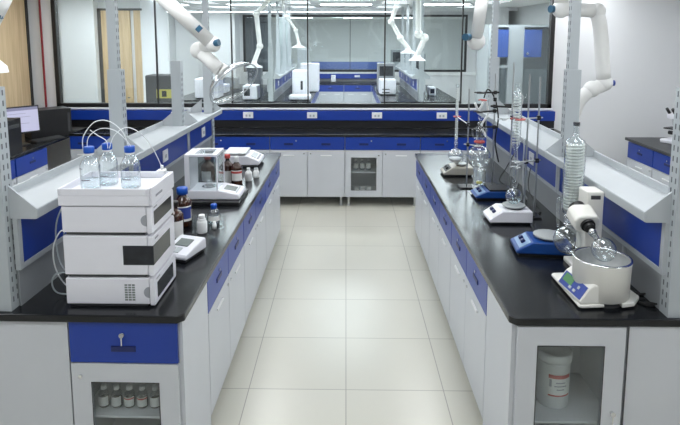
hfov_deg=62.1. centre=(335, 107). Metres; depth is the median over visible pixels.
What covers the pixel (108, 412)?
shelf
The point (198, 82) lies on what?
analyser
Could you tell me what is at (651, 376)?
end panel
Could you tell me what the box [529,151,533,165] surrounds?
socket
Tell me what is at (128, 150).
bottle
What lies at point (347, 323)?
floor
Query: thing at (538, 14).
wall
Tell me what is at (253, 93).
analyser
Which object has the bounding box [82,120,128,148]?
tube
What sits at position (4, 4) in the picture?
extraction arm
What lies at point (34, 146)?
countertop
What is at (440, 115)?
socket
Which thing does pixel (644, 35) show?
wall
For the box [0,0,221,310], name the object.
rack
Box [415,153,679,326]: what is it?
countertop
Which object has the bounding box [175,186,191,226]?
bottle
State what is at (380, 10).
linear light
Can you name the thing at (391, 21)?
extraction arm
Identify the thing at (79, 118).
panel
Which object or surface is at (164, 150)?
socket
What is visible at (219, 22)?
column
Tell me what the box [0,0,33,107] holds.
door
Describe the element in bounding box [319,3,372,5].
recessed light
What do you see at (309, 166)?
base cabinet
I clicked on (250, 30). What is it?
wall
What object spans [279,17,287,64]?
wall
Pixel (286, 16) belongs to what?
extraction arm
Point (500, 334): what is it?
filler panel
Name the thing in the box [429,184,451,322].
base cabinet
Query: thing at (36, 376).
end panel
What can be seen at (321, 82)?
countertop
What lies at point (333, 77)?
device
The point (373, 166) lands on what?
shelf
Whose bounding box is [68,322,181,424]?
base cabinet
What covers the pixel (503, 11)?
column
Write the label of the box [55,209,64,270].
hose
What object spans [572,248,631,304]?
tub
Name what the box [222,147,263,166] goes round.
precision balance
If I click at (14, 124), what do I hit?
computer tower
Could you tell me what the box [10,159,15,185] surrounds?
base cabinet
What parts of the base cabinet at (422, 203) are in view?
door, drawer, door, drawer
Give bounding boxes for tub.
[536,347,572,408]
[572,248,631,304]
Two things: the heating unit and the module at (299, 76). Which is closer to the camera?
the heating unit
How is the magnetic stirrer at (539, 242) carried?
on the countertop at (524, 287)
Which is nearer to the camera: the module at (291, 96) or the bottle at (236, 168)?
the bottle at (236, 168)
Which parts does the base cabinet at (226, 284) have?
drawer, handle, door, handle, drawer, door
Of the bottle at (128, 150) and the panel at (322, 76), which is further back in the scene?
the panel at (322, 76)
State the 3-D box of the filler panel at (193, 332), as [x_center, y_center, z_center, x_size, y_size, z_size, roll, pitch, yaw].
[-0.742,1.434,3.004,0.019,0.889,0.465,0,7,1]
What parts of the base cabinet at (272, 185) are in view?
drawer, door, drawer, door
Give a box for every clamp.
[453,116,469,126]
[464,143,482,146]
[473,109,497,112]
[474,90,499,93]
[475,125,497,128]
[478,97,498,100]
[490,104,518,107]
[498,115,512,120]
[510,115,542,120]
[510,159,527,168]
[511,158,540,163]
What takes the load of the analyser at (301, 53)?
on the floor
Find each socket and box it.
[162,148,167,162]
[243,112,252,117]
[307,112,316,117]
[372,112,381,117]
[437,112,446,118]
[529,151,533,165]
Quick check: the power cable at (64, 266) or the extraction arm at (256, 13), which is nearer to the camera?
the power cable at (64, 266)
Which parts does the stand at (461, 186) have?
rod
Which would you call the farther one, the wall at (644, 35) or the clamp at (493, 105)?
the wall at (644, 35)
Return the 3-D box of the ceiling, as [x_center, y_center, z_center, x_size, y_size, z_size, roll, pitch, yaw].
[-0.273,-2.433,12.801,13.000,0.100,28.400,0,7,1]
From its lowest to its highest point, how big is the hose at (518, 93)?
0.910 m
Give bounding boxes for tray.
[57,165,173,205]
[477,110,560,156]
[544,151,668,222]
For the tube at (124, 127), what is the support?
attached to the tray at (154, 184)
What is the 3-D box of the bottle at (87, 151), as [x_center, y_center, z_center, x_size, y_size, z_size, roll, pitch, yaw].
[-1.218,0.296,2.797,0.094,0.211,0.095,0,7,1]
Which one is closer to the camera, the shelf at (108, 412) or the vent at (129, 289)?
the vent at (129, 289)
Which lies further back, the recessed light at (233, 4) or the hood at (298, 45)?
the recessed light at (233, 4)
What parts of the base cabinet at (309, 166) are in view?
door, drawer, door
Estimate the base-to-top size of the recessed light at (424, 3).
0.019 m
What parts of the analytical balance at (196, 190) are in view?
case frame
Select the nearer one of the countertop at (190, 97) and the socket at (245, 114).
the socket at (245, 114)
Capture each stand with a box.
[457,88,472,188]
[484,74,496,183]
[508,62,516,195]
[523,74,530,203]
[533,77,541,218]
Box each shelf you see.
[10,150,144,218]
[94,383,159,418]
[128,121,198,156]
[184,109,221,125]
[351,164,375,172]
[535,373,599,423]
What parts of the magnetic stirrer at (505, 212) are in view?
control panel, plate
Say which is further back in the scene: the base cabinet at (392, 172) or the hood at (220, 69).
the base cabinet at (392, 172)
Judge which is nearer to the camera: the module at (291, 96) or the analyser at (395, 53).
the module at (291, 96)
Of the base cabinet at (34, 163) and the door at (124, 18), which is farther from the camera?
the door at (124, 18)
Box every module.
[61,189,173,234]
[63,215,174,276]
[66,253,175,305]
[289,94,310,99]
[292,69,309,93]
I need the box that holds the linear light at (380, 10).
[187,7,391,11]
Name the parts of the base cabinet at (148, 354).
drawer, handle, glass door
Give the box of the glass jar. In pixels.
[473,170,485,185]
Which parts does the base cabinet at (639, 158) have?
door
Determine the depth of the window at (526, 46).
9.60 m
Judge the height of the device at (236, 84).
0.280 m
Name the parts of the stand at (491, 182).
rod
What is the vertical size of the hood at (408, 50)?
0.120 m
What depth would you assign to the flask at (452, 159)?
5.34 m
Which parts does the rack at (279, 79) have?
post, post, post, post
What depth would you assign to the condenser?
3.96 m
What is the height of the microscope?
0.442 m
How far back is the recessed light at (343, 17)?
23.38 m
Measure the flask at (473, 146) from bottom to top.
0.234 m
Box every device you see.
[223,76,231,83]
[230,77,239,88]
[331,75,335,81]
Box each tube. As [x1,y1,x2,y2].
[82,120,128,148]
[87,128,130,146]
[109,127,161,165]
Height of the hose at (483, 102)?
0.334 m
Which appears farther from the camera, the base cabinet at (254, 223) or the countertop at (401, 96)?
the countertop at (401, 96)
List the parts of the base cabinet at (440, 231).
door, drawer, door, drawer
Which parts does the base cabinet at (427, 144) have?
door, door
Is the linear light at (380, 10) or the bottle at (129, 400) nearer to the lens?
the bottle at (129, 400)
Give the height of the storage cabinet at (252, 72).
1.420 m
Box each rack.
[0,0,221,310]
[262,1,296,100]
[395,0,429,101]
[477,0,679,317]
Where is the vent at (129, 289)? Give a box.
[124,284,134,300]
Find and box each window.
[50,0,555,107]
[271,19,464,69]
[476,25,548,103]
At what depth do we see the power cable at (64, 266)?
2.94 m
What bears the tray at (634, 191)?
on the rack at (641, 213)
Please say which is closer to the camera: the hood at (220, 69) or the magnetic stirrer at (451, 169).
the hood at (220, 69)
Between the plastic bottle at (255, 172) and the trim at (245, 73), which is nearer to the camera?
the plastic bottle at (255, 172)
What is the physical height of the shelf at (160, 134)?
0.052 m
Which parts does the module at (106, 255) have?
panel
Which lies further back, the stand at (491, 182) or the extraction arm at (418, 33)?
the extraction arm at (418, 33)
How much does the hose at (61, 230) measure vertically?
0.352 m
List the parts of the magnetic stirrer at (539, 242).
control panel, plate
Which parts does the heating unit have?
control panel, plate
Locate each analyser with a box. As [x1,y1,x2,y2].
[194,77,222,98]
[223,83,229,93]
[243,84,259,99]
[297,49,308,68]
[377,63,394,89]
[378,78,395,94]
[390,49,404,69]
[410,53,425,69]
[427,86,435,95]
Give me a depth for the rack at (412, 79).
12.42 m
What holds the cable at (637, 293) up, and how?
on the countertop at (524, 287)
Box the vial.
[212,221,216,228]
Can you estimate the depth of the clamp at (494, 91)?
4.85 m
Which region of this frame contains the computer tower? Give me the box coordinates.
[7,118,22,156]
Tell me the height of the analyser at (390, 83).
0.340 m
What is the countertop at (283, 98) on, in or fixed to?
on the base cabinet
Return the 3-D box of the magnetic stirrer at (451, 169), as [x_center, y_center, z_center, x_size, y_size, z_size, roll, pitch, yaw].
[1.152,0.581,5.399,0.280,0.110,0.200,0,7,1]
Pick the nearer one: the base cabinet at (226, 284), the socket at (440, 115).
the base cabinet at (226, 284)
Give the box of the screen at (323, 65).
[311,62,383,68]
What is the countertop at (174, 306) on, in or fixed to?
on the base cabinet at (272, 185)
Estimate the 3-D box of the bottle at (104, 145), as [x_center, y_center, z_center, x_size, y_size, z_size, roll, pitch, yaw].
[-1.163,0.285,2.880,0.094,0.211,0.095,0,7,1]
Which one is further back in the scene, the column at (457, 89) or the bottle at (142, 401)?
the column at (457, 89)
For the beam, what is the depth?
15.18 m
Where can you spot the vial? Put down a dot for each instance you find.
(214, 225)
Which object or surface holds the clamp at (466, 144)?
attached to the stand at (461, 186)
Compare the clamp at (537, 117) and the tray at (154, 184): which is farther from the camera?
the clamp at (537, 117)
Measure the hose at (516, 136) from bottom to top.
0.608 m
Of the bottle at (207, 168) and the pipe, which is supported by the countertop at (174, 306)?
the bottle at (207, 168)
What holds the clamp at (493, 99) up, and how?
attached to the stand at (491, 182)
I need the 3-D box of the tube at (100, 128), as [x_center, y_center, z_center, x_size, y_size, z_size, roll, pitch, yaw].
[-1.117,0.155,2.786,0.225,0.113,0.007,-1,7,-4]
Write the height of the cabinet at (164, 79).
1.580 m
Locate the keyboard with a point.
(44, 139)
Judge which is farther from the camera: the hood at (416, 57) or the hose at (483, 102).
the hood at (416, 57)
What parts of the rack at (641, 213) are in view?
post, fascia frame, post, fascia frame, post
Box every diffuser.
[228,4,275,4]
[321,4,370,4]
[424,4,467,4]
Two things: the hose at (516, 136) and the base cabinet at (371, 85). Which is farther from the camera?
the base cabinet at (371, 85)
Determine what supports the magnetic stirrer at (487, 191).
on the countertop at (524, 287)
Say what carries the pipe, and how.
attached to the wall at (644, 35)
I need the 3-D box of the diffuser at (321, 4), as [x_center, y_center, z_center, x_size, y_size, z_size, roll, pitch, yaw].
[0.237,-2.452,13.395,1.200,0.010,0.600,0,7,1]
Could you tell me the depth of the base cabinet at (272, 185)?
5.82 m
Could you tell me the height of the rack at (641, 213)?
2.048 m
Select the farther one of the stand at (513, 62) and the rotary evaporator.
the stand at (513, 62)
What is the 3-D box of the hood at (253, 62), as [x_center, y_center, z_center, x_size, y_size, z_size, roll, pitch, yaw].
[-1.580,-0.840,10.911,0.340,0.120,0.336,0,7,1]
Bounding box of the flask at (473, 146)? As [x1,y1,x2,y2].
[467,146,490,167]
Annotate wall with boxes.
[27,0,679,169]
[57,0,168,102]
[175,11,475,102]
[245,17,267,68]
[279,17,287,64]
[508,2,549,24]
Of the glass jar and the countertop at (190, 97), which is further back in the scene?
the countertop at (190, 97)
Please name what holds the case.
on the countertop at (34, 146)
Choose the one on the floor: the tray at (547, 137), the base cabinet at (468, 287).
the base cabinet at (468, 287)
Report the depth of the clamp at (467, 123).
5.03 m
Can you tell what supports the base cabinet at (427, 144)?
on the floor
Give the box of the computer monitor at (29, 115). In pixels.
[6,105,40,145]
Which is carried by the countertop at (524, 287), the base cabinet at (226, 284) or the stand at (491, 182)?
the stand at (491, 182)
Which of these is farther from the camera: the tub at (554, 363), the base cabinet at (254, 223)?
the base cabinet at (254, 223)
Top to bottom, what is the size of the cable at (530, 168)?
0.255 m
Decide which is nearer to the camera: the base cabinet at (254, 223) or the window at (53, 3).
the base cabinet at (254, 223)
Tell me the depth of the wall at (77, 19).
10.51 m
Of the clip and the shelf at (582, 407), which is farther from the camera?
the clip
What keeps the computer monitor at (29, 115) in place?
on the countertop at (34, 146)
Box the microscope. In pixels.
[660,107,673,143]
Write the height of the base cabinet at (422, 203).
0.888 m
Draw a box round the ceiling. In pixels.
[176,0,549,18]
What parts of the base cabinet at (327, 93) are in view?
door, drawer, door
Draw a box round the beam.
[185,8,517,10]
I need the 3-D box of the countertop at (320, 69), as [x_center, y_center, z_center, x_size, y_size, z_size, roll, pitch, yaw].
[0.432,-1.470,21.887,3.300,0.030,0.800,0,7,1]
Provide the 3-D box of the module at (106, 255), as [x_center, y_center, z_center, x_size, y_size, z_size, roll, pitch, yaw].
[-1.097,0.700,2.904,0.439,0.208,0.346,0,7,1]
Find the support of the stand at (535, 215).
on the countertop at (524, 287)
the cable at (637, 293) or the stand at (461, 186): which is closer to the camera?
the cable at (637, 293)
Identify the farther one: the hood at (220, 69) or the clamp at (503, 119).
the clamp at (503, 119)
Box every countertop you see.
[0,152,280,323]
[10,130,77,159]
[69,127,560,136]
[184,84,245,101]
[231,85,315,102]
[320,69,376,69]
[320,81,399,84]
[372,85,459,102]
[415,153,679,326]
[625,137,671,156]
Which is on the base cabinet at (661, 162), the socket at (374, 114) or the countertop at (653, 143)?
the countertop at (653, 143)
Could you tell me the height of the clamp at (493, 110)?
0.032 m
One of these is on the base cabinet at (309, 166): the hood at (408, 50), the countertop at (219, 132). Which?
the countertop at (219, 132)
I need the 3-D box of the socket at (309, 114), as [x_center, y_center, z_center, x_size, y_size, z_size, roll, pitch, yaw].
[-0.330,0.103,7.800,0.140,0.085,0.008,0,7,1]
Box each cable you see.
[64,266,66,292]
[499,153,514,183]
[528,168,540,213]
[630,289,656,305]
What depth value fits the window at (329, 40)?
26.79 m
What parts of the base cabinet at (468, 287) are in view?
door, drawer, handle, handle, door, drawer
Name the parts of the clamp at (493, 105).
arm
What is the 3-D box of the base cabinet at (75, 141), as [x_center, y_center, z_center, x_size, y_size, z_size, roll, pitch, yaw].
[-3.154,0.804,7.707,0.666,0.938,0.530,0,7,1]
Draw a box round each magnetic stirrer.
[440,162,473,175]
[470,184,513,199]
[483,201,532,223]
[510,229,571,256]
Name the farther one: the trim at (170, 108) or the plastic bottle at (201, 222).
the trim at (170, 108)
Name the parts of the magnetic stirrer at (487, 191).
control panel, plate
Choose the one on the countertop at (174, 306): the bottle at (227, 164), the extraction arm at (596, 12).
the bottle at (227, 164)
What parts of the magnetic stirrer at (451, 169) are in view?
plate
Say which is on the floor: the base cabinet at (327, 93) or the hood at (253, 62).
the base cabinet at (327, 93)
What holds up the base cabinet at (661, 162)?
on the floor
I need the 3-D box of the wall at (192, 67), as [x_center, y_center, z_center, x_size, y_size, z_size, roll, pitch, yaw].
[-0.214,-1.334,16.329,13.000,2.980,0.120,0,7,1]
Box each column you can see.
[167,12,175,73]
[209,12,240,102]
[455,88,458,144]
[474,7,508,102]
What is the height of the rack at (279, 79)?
2.048 m
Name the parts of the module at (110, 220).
panel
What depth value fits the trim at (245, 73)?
16.23 m
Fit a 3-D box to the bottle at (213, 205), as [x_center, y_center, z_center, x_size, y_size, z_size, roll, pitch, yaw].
[-0.857,0.746,3.973,0.077,0.144,0.077,0,7,1]
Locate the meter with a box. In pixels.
[173,235,205,262]
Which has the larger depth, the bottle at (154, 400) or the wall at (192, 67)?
the wall at (192, 67)
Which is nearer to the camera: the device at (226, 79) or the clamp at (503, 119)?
the clamp at (503, 119)
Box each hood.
[0,60,8,72]
[209,62,257,104]
[246,61,261,67]
[291,42,305,47]
[401,47,414,52]
[409,54,425,60]
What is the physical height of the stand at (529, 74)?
1.035 m
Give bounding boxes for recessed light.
[225,3,280,5]
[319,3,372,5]
[343,17,372,17]
[424,3,472,4]
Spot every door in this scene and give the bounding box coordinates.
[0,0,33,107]
[97,8,143,102]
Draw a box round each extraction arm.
[0,0,12,72]
[155,0,257,104]
[246,0,270,67]
[282,1,305,47]
[388,0,414,52]
[409,0,428,60]
[462,0,487,49]
[548,0,615,118]
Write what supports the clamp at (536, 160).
attached to the stand at (535, 215)
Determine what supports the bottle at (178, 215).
on the countertop at (174, 306)
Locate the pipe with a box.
[38,0,46,106]
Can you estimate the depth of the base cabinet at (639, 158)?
7.01 m
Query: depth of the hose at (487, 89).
4.93 m
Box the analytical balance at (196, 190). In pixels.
[184,148,244,199]
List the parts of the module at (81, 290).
panel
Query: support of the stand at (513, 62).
on the countertop at (524, 287)
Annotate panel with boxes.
[0,321,74,424]
[71,110,554,127]
[179,283,210,424]
[320,74,376,78]
[483,286,515,424]
[620,327,679,424]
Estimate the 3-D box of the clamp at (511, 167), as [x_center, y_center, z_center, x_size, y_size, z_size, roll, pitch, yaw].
[1.346,0.413,4.115,0.074,0.032,0.310,5,9,36]
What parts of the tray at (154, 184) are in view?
panel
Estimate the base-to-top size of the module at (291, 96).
0.100 m
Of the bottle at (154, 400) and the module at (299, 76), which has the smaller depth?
the bottle at (154, 400)
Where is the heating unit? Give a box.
[551,246,638,307]
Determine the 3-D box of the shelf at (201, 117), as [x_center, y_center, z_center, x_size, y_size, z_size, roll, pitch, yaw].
[-1.472,0.098,5.870,0.366,0.052,0.922,0,7,2]
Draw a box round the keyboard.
[29,135,65,142]
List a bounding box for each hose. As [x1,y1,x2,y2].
[51,272,66,294]
[52,230,65,284]
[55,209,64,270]
[474,101,488,136]
[483,89,498,161]
[516,93,523,187]
[516,136,526,199]
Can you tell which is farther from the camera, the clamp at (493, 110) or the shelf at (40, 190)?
the clamp at (493, 110)
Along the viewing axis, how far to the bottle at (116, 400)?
2.86 m
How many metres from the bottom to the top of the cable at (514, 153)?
0.282 m
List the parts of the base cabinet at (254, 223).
drawer, door, drawer, door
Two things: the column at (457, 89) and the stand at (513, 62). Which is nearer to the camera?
the stand at (513, 62)
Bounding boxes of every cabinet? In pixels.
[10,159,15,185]
[13,147,47,183]
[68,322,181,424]
[70,136,109,159]
[145,74,171,102]
[207,222,244,415]
[215,137,269,152]
[243,184,265,322]
[248,65,262,84]
[265,158,279,265]
[270,137,344,205]
[319,85,343,102]
[344,85,370,102]
[345,137,419,205]
[371,85,372,102]
[415,159,429,266]
[420,137,486,153]
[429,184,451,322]
[449,223,487,418]
[512,325,626,424]
[627,141,653,177]
[652,151,670,185]
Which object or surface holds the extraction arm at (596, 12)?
hanging from the ceiling
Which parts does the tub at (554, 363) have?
lid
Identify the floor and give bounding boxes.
[211,196,482,424]
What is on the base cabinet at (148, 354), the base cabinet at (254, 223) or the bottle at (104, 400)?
the bottle at (104, 400)
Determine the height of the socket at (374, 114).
0.085 m
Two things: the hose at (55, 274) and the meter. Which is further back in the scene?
the meter
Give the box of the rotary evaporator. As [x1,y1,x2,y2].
[553,122,616,266]
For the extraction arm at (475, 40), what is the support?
hanging from the ceiling
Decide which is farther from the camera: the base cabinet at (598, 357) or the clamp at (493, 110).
the clamp at (493, 110)
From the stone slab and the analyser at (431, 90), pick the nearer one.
the stone slab
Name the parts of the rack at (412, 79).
post, post, post, post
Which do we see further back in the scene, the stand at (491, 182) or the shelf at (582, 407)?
the stand at (491, 182)
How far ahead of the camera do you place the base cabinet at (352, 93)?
15.55 m
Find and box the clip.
[474,140,484,143]
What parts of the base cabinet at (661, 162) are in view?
door, drawer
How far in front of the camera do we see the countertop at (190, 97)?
12.43 m
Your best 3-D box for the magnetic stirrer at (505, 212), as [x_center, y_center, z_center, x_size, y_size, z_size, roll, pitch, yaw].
[1.229,0.749,4.053,0.300,0.120,0.210,0,7,1]
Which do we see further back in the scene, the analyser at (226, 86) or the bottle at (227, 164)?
the analyser at (226, 86)
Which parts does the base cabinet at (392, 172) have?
glass door, drawer, door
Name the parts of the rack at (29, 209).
post, fascia frame, post, fascia frame, post, fascia frame, post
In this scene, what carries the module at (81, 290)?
on the countertop at (174, 306)
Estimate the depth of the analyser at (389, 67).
13.28 m
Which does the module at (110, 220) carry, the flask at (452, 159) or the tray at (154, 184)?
the tray at (154, 184)
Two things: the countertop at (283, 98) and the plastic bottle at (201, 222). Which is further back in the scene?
the countertop at (283, 98)
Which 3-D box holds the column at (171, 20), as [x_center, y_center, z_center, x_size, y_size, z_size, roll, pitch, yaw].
[-4.870,-1.298,16.048,0.500,2.980,0.590,0,7,1]
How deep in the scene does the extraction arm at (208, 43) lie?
3.35 m
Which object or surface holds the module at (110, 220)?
on the module at (106, 255)
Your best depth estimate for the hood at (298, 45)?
12.37 m
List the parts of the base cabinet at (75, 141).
door, drawer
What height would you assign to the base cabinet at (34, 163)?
0.888 m
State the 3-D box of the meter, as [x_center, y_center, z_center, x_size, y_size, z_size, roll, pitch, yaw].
[-0.916,0.847,3.407,0.170,0.090,0.230,3,8,19]
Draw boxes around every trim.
[69,107,552,109]
[244,72,475,74]
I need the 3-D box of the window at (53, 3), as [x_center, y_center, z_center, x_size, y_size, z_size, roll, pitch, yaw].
[-0.469,-0.784,7.783,6.870,1.570,0.080,0,7,1]
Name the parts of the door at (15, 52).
frame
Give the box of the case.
[24,106,71,138]
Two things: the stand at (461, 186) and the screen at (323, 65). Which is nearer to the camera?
the stand at (461, 186)
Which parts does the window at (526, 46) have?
sash panel, sash panel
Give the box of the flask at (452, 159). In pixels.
[448,145,463,162]
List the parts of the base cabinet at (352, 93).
door, drawer, door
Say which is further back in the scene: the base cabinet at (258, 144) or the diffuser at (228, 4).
the diffuser at (228, 4)
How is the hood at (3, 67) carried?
attached to the extraction arm at (4, 4)
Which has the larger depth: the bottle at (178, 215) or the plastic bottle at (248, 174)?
the plastic bottle at (248, 174)
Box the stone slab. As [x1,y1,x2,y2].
[191,189,247,205]
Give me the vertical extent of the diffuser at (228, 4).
0.010 m
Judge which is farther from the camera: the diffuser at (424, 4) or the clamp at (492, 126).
the diffuser at (424, 4)
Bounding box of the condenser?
[511,84,524,164]
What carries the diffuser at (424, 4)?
attached to the recessed light at (424, 3)
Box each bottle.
[79,146,100,188]
[98,142,118,185]
[98,383,109,407]
[111,383,122,407]
[120,145,140,188]
[124,383,135,408]
[137,384,148,408]
[150,384,158,408]
[171,200,183,239]
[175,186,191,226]
[197,214,206,233]
[201,157,214,181]
[208,203,219,224]
[222,154,231,183]
[231,156,242,185]
[245,167,251,180]
[253,168,258,177]
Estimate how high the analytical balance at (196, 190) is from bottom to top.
0.365 m
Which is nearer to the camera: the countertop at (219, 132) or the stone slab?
the stone slab
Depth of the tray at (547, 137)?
4.98 m

